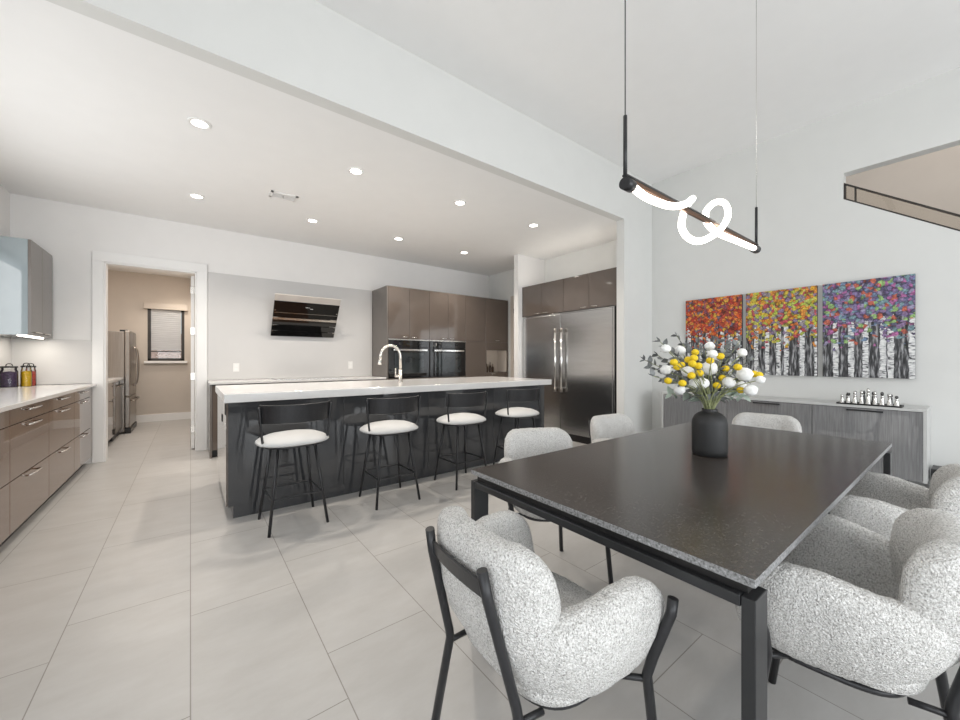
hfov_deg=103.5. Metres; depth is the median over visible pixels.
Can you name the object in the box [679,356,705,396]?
leafy sprig
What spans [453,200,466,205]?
recessed light
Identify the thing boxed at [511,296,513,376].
trim
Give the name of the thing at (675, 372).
leafy sprig
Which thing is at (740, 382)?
flower
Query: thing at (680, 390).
flower
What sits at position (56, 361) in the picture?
backsplash
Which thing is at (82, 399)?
base cabinet
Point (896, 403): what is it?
figure
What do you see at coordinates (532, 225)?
recessed light
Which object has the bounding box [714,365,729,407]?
flower
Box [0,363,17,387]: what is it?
storage jar
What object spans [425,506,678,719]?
dining chair
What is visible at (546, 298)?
upper cabinet
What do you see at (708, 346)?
flower
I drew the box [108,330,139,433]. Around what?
refrigerator
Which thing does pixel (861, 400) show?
figure
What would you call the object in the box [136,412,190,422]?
baseboard
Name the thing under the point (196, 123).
diffuser
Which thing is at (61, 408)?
base cabinet
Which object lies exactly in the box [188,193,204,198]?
recessed light
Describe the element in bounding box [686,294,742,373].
canvas painting
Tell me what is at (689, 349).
leafy sprig
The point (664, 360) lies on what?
leafy sprig
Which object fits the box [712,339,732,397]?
leafy sprig
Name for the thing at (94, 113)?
ceiling
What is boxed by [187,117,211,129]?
recessed light
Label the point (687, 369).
flower
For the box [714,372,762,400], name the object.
flower
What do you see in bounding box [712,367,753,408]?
flower
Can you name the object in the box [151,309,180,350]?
shade
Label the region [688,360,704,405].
flower
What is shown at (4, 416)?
base cabinet
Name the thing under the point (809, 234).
wall
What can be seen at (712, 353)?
flower
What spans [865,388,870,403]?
figure
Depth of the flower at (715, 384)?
1.87 m
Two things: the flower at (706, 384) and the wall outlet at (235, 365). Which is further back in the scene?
the wall outlet at (235, 365)
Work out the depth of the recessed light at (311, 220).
4.92 m
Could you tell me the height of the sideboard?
0.823 m
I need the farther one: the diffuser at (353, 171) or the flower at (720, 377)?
the diffuser at (353, 171)
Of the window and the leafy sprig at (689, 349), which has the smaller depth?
the leafy sprig at (689, 349)
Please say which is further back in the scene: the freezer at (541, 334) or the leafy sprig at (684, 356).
the freezer at (541, 334)
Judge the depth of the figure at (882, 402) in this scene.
3.28 m
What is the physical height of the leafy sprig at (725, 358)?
0.479 m
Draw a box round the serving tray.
[836,401,903,407]
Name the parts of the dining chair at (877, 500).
backrest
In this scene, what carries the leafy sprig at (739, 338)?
in the vase
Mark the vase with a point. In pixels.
(709, 426)
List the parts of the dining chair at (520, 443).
leg, seat, under frame, backrest, leg, leg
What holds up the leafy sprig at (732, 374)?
in the vase
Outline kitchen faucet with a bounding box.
[378,344,402,381]
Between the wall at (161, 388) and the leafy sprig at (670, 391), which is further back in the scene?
the wall at (161, 388)
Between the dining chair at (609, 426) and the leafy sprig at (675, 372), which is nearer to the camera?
the leafy sprig at (675, 372)
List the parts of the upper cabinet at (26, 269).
door, door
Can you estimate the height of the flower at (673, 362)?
0.420 m
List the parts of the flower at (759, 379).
stem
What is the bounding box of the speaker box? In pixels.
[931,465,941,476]
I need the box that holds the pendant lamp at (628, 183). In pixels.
[619,0,760,253]
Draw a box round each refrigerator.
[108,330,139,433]
[560,306,612,443]
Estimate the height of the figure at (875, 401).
0.124 m
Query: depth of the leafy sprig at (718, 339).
2.03 m
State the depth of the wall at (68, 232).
4.97 m
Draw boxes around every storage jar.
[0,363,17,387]
[20,363,31,386]
[25,363,36,385]
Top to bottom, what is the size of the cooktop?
0.008 m
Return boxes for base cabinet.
[0,399,48,546]
[0,410,9,543]
[36,392,73,510]
[64,387,91,483]
[108,382,114,442]
[208,379,384,458]
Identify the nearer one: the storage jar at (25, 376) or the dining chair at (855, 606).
the dining chair at (855, 606)
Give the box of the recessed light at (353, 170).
[347,167,363,174]
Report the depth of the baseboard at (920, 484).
3.32 m
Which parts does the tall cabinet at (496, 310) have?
frame, door, door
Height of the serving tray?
0.014 m
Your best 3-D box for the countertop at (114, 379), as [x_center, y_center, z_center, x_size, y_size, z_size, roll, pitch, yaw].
[-5.534,0.301,5.235,0.682,0.033,2.030,0,0,-37]
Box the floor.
[0,419,959,719]
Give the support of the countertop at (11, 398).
on the cabinet
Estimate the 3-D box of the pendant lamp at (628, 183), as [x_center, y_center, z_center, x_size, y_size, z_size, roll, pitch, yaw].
[1.112,-1.500,1.871,1.501,1.909,0.098,0,0,-37]
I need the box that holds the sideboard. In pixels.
[662,391,930,483]
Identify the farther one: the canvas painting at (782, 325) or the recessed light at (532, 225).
the recessed light at (532, 225)
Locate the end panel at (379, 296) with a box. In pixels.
[372,285,387,379]
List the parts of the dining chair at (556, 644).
leg, rail, backrest, leg, seat, under frame, leg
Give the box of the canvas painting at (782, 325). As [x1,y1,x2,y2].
[746,285,817,375]
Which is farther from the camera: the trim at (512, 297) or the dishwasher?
the trim at (512, 297)
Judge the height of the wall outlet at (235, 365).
0.120 m
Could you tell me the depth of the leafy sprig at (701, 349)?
1.98 m
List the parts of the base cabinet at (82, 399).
drawer, drawer, drawer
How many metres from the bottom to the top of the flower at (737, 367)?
0.398 m
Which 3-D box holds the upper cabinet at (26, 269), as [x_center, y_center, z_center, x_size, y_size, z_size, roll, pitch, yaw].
[-4.696,-0.696,3.888,0.351,0.928,0.837,0,0,-37]
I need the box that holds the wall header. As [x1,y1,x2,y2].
[46,0,651,229]
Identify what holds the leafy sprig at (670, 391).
in the vase
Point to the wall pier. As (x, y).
(634, 241)
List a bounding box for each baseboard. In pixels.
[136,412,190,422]
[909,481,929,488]
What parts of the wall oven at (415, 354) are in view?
control panel, handle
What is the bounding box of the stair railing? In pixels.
[844,183,959,230]
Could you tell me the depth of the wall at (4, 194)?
4.00 m
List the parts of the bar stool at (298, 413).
post, leg, leg, seat, backrest, seat frame, leg, leg, post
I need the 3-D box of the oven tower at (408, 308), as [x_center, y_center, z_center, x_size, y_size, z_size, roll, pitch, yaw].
[-1.359,0.013,6.565,0.758,2.425,0.655,0,0,-37]
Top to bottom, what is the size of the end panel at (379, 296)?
2.425 m
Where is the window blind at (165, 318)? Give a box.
[144,302,187,351]
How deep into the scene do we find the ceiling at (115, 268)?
7.38 m
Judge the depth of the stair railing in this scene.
3.46 m
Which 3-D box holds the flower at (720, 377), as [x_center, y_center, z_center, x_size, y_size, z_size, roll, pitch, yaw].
[1.180,0.244,1.888,0.089,0.342,0.034,0,0,5]
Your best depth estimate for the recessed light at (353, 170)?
3.62 m
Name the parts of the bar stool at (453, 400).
leg, post, leg, seat, seat frame, leg, backrest, leg, post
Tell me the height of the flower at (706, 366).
0.409 m
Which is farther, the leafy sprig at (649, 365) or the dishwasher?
the dishwasher
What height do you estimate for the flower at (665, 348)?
0.494 m
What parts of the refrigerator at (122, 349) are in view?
door, freezer drawer, door, handle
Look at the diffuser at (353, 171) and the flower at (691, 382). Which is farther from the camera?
the diffuser at (353, 171)
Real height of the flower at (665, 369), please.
0.390 m
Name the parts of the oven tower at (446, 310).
door, door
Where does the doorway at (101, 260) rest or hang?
in the wall at (68, 232)
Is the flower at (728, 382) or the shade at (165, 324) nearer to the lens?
the flower at (728, 382)
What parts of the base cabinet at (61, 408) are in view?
drawer, drawer, drawer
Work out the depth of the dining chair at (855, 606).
0.92 m
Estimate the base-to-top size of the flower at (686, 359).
0.432 m
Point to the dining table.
(719, 527)
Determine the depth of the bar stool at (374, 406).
3.21 m
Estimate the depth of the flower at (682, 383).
1.80 m
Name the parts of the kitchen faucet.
spout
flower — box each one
[660,365,707,408]
[661,344,703,406]
[664,377,707,400]
[670,359,707,407]
[673,364,711,406]
[674,385,704,408]
[675,346,707,401]
[678,380,700,392]
[681,366,710,408]
[684,356,711,403]
[687,372,709,408]
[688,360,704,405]
[689,379,704,394]
[690,355,707,394]
[691,349,712,402]
[695,362,706,405]
[696,370,712,406]
[698,377,709,391]
[701,362,717,383]
[704,342,714,378]
[705,350,717,408]
[706,357,713,393]
[706,375,725,408]
[708,348,746,408]
[708,364,741,405]
[708,377,735,407]
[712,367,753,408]
[713,376,765,408]
[713,382,720,404]
[714,353,724,388]
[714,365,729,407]
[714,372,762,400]
[714,385,757,399]
[715,381,746,406]
[716,387,743,401]
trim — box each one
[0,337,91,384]
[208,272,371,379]
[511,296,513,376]
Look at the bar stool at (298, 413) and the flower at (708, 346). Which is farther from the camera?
the bar stool at (298, 413)
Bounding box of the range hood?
[271,293,340,337]
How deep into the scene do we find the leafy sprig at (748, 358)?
1.95 m
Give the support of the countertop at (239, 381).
on the base cabinet at (212, 395)
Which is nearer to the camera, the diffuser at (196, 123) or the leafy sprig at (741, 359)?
the leafy sprig at (741, 359)
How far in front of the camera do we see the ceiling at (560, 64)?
3.05 m
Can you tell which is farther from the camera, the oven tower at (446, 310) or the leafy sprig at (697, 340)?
the oven tower at (446, 310)
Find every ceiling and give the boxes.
[0,0,616,275]
[108,266,194,277]
[315,0,959,183]
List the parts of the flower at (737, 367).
stem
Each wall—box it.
[0,184,9,337]
[10,193,488,463]
[108,270,190,414]
[151,350,180,357]
[489,67,959,483]
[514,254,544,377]
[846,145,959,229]
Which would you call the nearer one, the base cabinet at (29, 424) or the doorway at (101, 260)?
the base cabinet at (29, 424)
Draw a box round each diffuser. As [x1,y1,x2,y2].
[191,120,207,127]
[350,169,361,173]
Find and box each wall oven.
[388,340,428,377]
[430,341,464,376]
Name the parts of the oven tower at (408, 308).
door, door, door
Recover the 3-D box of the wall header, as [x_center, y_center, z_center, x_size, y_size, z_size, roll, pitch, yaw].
[-0.292,-2.135,3.295,6.900,0.640,0.110,0,0,-37]
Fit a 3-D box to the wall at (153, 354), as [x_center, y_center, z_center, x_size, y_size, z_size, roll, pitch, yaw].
[-7.852,0.275,9.857,4.500,1.900,0.200,0,0,-37]
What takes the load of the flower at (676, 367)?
in the vase
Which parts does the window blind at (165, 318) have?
rail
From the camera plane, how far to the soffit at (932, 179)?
4.22 m
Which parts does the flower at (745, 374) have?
stem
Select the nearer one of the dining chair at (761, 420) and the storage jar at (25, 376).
the dining chair at (761, 420)
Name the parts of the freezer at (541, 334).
trim, handle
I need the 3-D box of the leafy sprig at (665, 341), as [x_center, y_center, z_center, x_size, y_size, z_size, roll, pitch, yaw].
[1.032,0.147,1.935,0.277,0.536,0.068,0,0,8]
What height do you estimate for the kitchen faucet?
0.439 m
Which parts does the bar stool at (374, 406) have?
leg, post, leg, seat, seat frame, backrest, leg, leg, post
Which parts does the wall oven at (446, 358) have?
control panel, handle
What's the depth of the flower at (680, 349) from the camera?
1.95 m
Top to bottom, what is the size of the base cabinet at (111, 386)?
0.905 m
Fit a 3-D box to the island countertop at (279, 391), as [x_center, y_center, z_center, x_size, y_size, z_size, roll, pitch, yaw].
[-0.865,0.292,4.440,3.620,0.067,1.255,0,0,-37]
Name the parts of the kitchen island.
panel, panel, panel, panel, panel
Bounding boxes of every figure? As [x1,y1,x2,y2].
[845,393,850,402]
[852,391,856,402]
[859,390,863,403]
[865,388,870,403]
[872,391,877,404]
[879,392,884,404]
[887,394,892,405]
[893,396,899,405]
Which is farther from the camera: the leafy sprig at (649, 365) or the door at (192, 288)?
the door at (192, 288)
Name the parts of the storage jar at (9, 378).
lid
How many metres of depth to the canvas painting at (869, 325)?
3.56 m
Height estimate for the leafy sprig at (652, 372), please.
0.379 m
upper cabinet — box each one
[0,236,52,338]
[522,279,563,316]
[563,267,616,311]
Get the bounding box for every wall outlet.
[233,363,238,371]
[348,361,352,368]
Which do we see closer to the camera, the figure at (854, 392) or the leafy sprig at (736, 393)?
the leafy sprig at (736, 393)
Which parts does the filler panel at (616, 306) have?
edge strip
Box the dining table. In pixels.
[471,422,891,719]
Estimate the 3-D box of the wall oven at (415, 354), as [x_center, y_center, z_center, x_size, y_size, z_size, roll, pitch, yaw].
[-1.309,-0.015,6.501,0.738,0.616,0.562,0,0,-37]
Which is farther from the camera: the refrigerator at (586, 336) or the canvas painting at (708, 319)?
the refrigerator at (586, 336)
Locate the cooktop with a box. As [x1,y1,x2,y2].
[271,377,340,379]
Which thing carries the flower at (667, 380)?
in the vase
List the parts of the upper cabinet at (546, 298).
door, door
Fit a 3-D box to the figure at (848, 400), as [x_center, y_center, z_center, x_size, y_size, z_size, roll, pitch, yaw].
[3.362,0.347,3.456,0.039,0.098,0.039,0,0,-37]
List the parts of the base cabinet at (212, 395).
panel, door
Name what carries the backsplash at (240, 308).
attached to the wall at (68, 232)
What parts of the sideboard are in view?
panel, flap door, handle, flap door, panel, handle, flap door, panel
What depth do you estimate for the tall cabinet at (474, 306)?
7.15 m
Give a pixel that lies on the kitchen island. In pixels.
(242, 463)
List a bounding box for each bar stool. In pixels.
[255,401,331,537]
[359,395,420,509]
[434,391,487,489]
[493,388,539,464]
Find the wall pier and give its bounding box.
[617,219,651,432]
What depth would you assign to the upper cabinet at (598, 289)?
5.42 m
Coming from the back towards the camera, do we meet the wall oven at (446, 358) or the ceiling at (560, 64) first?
the wall oven at (446, 358)
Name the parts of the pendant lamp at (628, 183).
rod, rod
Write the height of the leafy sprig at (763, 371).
0.372 m
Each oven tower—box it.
[388,286,428,379]
[429,291,465,377]
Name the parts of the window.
sill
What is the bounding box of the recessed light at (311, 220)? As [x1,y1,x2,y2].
[306,218,318,222]
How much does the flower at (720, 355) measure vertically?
0.451 m
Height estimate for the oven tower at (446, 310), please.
2.425 m
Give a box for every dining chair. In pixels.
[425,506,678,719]
[499,427,612,583]
[588,413,640,443]
[732,412,801,432]
[735,508,959,719]
[828,464,959,538]
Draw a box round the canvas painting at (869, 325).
[823,274,915,378]
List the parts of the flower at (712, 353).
stem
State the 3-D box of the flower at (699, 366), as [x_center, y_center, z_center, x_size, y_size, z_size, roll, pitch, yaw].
[1.094,0.213,1.840,0.198,0.404,0.035,0,0,-40]
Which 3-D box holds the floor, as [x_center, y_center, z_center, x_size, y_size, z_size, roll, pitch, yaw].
[-0.020,1.285,4.076,8.280,0.120,13.700,0,0,-37]
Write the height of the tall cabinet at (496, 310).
2.425 m
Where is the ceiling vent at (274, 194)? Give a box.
[269,190,298,201]
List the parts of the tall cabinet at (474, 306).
door, door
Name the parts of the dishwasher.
door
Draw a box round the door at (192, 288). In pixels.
[190,276,194,448]
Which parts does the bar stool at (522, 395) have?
leg, post, seat, seat frame, backrest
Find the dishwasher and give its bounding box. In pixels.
[110,380,124,440]
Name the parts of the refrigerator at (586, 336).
handle, trim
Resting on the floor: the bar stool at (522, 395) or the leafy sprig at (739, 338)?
the bar stool at (522, 395)
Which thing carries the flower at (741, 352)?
in the vase
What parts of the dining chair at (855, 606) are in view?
leg, leg, seat, under frame, backrest, leg, leg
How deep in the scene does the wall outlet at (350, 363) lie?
6.35 m
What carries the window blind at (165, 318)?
attached to the window
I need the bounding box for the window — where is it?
[144,309,186,362]
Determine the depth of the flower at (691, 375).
1.79 m
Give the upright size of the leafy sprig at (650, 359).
0.444 m
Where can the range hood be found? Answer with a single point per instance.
(295, 315)
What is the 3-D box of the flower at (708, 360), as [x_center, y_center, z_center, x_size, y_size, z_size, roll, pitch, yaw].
[1.133,0.201,1.867,0.035,0.428,0.106,0,0,30]
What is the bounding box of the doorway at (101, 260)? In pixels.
[92,250,206,462]
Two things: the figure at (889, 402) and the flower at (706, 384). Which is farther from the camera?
the figure at (889, 402)
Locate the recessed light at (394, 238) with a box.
[393,237,403,240]
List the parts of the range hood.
glass panel, glass panel, glass panel, glass panel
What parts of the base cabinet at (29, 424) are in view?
drawer, drawer, drawer, handle, handle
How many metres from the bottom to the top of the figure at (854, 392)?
0.116 m
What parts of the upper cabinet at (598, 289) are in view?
door, door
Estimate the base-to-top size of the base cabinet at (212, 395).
0.915 m
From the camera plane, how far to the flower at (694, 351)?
1.88 m
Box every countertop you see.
[0,384,96,412]
[108,377,123,383]
[208,376,385,384]
[215,376,551,402]
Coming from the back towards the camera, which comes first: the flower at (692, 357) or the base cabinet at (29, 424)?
the base cabinet at (29, 424)
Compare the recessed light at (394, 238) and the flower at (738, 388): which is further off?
the recessed light at (394, 238)
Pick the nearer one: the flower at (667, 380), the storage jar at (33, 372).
the flower at (667, 380)
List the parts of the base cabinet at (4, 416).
drawer, drawer, drawer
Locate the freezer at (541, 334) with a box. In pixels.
[523,313,560,428]
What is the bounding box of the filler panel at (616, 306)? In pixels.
[613,306,616,413]
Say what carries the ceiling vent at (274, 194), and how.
in the ceiling at (94, 113)
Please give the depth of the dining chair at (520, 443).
2.28 m
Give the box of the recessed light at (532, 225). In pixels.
[528,223,538,227]
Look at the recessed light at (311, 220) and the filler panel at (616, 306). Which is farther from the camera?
the filler panel at (616, 306)
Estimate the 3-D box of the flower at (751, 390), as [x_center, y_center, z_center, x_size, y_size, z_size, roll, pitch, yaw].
[1.224,0.266,1.845,0.213,0.298,0.056,0,0,41]
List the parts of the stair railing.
post, rail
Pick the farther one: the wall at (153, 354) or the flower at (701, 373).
the wall at (153, 354)
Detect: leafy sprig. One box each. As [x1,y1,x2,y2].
[640,355,700,400]
[644,362,707,405]
[649,367,711,407]
[651,351,700,394]
[653,337,697,378]
[658,367,702,400]
[665,386,704,401]
[671,332,691,355]
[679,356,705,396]
[693,337,713,393]
[699,348,712,388]
[712,335,741,392]
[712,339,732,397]
[712,389,750,402]
[713,348,734,389]
[713,356,745,395]
[714,374,739,408]
[715,338,725,349]
[717,369,769,403]
[718,352,755,390]
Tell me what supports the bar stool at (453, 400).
on the floor
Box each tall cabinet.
[465,295,484,376]
[485,298,507,376]
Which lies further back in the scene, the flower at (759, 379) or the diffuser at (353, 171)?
the diffuser at (353, 171)
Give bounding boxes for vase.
[692,408,727,457]
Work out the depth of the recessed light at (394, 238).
5.64 m
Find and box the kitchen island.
[218,385,543,517]
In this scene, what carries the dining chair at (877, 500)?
on the floor

